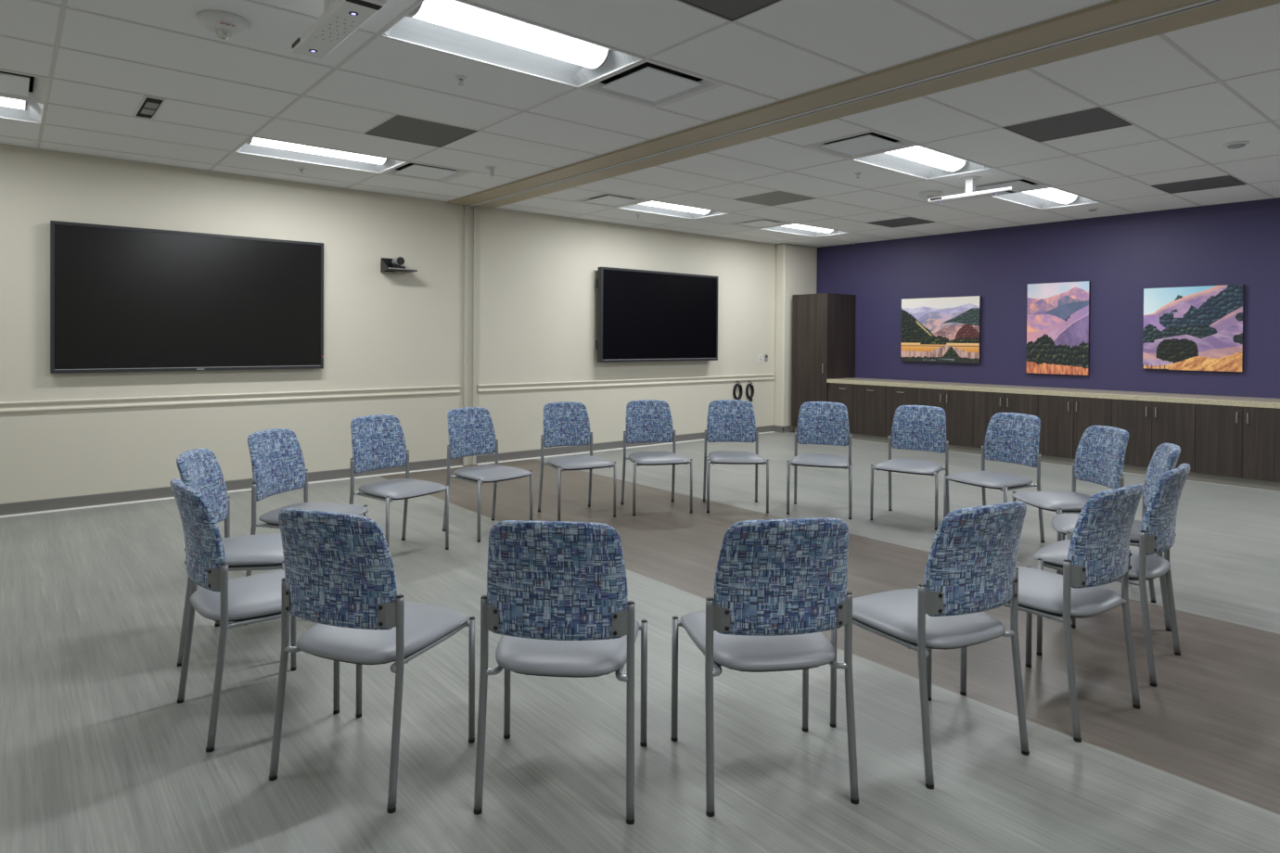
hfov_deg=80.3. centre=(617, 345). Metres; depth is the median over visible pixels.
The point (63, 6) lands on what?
ceiling grid
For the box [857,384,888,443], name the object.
base cabinet
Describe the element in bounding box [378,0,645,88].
ceiling light
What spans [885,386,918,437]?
base cabinet
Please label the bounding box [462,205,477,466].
trim
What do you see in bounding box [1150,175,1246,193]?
ceiling vent
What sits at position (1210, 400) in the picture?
countertop
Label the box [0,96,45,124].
ceiling light
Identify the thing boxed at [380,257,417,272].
wall shelf
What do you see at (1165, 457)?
chair
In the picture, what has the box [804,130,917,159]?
ceiling vent
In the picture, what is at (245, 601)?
chair
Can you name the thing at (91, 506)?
trim
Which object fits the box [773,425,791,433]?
baseboard
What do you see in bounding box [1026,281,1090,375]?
painting
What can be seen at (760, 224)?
ceiling vent
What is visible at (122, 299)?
television
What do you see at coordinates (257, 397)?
trim
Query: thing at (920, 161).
ceiling light
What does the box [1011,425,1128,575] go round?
chair
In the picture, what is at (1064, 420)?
base cabinet
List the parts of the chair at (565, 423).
leg, rail, leg, backrest, seat, leg, leg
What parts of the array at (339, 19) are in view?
post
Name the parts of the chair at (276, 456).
leg, rail, backrest, leg, seat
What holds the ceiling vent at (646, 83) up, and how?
in the ceiling
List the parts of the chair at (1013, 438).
leg, leg, seat, leg, backrest, rail, leg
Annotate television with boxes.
[50,220,323,373]
[596,267,718,362]
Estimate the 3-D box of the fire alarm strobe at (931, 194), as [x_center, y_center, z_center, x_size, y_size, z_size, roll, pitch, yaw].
[3.150,-1.502,7.639,0.224,0.091,0.224,1,1,22]
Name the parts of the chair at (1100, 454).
seat, leg, rail, leg, backrest, leg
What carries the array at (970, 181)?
hanging from the ceiling
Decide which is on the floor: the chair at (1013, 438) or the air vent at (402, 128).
the chair at (1013, 438)
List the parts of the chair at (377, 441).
leg, rail, backrest, leg, seat, leg, leg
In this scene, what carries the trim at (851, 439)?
on the floor
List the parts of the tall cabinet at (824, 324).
door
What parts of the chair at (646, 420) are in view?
leg, leg, backrest, seat, leg, leg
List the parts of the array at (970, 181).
post, ceiling plate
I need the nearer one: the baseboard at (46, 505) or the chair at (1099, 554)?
the chair at (1099, 554)
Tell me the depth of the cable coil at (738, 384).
11.24 m
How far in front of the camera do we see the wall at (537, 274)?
7.70 m
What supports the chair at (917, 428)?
on the floor
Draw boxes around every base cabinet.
[830,383,859,439]
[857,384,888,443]
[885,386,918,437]
[917,388,976,454]
[973,391,1038,454]
[1037,395,1111,465]
[1111,399,1196,481]
[1195,404,1279,491]
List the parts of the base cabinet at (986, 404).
door, door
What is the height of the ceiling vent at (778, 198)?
0.009 m
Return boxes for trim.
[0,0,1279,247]
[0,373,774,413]
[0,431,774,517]
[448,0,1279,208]
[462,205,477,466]
[468,0,1224,206]
[851,438,1279,492]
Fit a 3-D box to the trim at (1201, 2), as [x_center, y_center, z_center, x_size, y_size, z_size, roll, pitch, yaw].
[1.583,-1.536,4.486,0.070,0.076,10.221,0,1,-39]
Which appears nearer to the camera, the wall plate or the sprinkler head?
the sprinkler head
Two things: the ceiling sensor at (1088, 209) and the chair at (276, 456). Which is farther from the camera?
the ceiling sensor at (1088, 209)
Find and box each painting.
[900,295,981,363]
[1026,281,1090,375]
[1142,284,1244,371]
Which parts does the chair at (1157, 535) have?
leg, leg, rail, seat, leg, backrest, leg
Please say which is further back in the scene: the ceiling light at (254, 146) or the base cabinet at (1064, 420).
the base cabinet at (1064, 420)
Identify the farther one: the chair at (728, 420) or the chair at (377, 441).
the chair at (728, 420)
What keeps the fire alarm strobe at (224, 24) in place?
attached to the ceiling
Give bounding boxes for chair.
[170,478,339,753]
[176,448,284,666]
[245,428,368,576]
[268,508,474,813]
[348,414,448,550]
[442,407,533,542]
[473,520,647,824]
[537,401,616,521]
[620,399,692,515]
[670,517,858,817]
[703,399,768,513]
[786,401,852,519]
[830,501,1029,789]
[870,405,949,530]
[943,412,1044,542]
[960,484,1143,742]
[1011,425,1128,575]
[1033,463,1190,687]
[1050,443,1180,631]
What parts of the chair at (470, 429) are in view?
leg, rail, backrest, leg, seat, leg, leg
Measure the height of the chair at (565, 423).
0.893 m
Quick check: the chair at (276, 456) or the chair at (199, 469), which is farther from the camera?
the chair at (276, 456)
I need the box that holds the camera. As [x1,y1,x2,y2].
[390,256,405,268]
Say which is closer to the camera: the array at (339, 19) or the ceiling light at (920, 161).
the array at (339, 19)
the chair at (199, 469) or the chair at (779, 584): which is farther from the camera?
the chair at (199, 469)
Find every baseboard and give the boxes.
[0,425,773,515]
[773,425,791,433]
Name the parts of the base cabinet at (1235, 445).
door, door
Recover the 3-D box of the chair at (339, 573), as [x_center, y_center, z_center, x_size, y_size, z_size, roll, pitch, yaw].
[-0.812,0.947,2.555,0.517,0.893,0.573,1,1,21]
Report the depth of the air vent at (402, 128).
5.51 m
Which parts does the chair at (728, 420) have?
leg, leg, backrest, seat, leg, leg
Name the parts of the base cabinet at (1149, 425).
door, door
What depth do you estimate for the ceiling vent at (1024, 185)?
7.31 m
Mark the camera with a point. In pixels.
(398, 262)
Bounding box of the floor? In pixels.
[0,431,1279,852]
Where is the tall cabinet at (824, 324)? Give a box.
[791,293,856,432]
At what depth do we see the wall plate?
11.68 m
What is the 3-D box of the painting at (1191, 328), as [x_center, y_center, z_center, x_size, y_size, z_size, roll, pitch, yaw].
[6.297,-0.189,8.322,0.043,0.918,0.893,0,1,-39]
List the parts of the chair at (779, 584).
leg, rail, leg, seat, backrest, leg, rail, leg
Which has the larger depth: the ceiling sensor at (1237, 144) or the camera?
the camera
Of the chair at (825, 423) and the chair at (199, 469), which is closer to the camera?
the chair at (199, 469)
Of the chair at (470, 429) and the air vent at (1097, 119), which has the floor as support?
the chair at (470, 429)
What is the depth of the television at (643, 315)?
10.07 m
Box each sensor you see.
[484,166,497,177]
[1087,207,1098,211]
[1223,140,1249,148]
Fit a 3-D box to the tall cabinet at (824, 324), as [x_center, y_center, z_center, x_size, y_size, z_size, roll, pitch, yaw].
[3.152,0.281,11.655,0.749,2.125,0.643,0,1,-39]
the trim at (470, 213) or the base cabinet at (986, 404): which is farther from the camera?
the base cabinet at (986, 404)
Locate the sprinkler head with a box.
[454,75,467,85]
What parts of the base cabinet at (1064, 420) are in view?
door, door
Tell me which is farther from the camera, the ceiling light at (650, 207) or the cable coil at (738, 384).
the cable coil at (738, 384)
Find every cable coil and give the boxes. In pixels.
[732,381,742,399]
[745,381,754,401]
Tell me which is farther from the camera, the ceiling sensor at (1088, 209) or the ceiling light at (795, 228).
the ceiling light at (795, 228)
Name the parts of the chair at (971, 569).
leg, rail, leg, seat, leg, backrest, rail, leg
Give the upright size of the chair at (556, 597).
0.893 m
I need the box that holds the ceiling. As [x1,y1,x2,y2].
[0,0,1279,247]
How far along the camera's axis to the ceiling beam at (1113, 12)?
4.31 m
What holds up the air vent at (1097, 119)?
in the ceiling
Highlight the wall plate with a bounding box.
[764,354,767,361]
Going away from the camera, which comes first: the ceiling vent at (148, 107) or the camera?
the ceiling vent at (148, 107)
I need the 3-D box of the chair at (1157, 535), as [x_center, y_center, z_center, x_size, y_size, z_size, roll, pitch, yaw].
[2.245,0.960,3.456,0.517,0.893,0.573,0,1,-43]
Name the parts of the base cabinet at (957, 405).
door, door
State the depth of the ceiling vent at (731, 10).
3.40 m
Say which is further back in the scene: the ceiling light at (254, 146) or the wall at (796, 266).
the wall at (796, 266)
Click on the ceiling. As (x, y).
(867, 36)
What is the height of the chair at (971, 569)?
0.893 m
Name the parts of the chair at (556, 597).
leg, rail, leg, backrest, seat, rail, leg, leg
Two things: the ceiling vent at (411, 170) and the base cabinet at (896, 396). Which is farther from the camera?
the base cabinet at (896, 396)
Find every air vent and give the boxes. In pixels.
[364,115,477,147]
[1002,107,1132,141]
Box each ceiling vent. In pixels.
[0,69,50,102]
[132,95,166,119]
[382,161,473,182]
[573,193,650,207]
[580,59,724,108]
[678,0,780,21]
[729,218,793,229]
[735,191,814,205]
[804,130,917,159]
[866,217,935,227]
[960,178,1051,195]
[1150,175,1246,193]
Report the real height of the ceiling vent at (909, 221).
0.009 m
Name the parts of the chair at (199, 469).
leg, backrest, leg, seat, rail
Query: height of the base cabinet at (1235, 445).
0.801 m
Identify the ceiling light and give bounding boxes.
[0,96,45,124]
[233,136,407,173]
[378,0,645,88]
[616,200,728,218]
[760,223,849,237]
[850,144,993,179]
[989,187,1099,209]
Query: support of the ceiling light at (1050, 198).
attached to the ceiling
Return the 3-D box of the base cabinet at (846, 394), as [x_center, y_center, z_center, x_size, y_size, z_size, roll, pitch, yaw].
[3.532,0.950,11.185,0.749,0.801,0.455,0,1,-39]
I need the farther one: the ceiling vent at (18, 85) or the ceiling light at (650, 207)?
the ceiling light at (650, 207)
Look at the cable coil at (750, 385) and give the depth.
11.41 m
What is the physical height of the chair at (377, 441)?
0.893 m
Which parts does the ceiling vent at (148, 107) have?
damper plate, damper plate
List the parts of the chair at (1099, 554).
leg, leg, rail, seat, leg, backrest, leg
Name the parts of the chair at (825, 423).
leg, leg, seat, backrest, leg, leg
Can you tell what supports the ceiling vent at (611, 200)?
in the ceiling
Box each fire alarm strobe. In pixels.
[196,10,249,38]
[918,190,942,200]
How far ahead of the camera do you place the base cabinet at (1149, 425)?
8.02 m
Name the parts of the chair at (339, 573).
leg, rail, backrest, leg, seat, leg, rail, leg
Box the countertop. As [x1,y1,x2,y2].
[826,377,1279,409]
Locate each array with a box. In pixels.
[291,0,386,59]
[927,176,1019,204]
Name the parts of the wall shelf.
plate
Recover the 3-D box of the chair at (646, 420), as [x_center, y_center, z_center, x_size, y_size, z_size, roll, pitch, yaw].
[0.322,0.922,6.388,0.517,0.893,0.573,0,0,-15]
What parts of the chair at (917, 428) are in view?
leg, leg, seat, backrest, leg, leg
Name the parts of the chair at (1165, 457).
leg, leg, seat, rail, leg, backrest, leg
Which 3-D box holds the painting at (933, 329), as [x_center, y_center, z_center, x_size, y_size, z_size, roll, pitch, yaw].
[4.484,-0.219,10.567,0.043,0.903,1.132,0,1,-39]
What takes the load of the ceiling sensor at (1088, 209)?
attached to the ceiling
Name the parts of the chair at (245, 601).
leg, backrest, leg, seat, rail, leg, leg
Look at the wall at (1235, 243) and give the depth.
9.11 m
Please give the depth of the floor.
2.88 m
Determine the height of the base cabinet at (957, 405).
0.801 m
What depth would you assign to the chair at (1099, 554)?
2.79 m
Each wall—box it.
[0,143,776,503]
[774,243,817,431]
[816,197,1279,398]

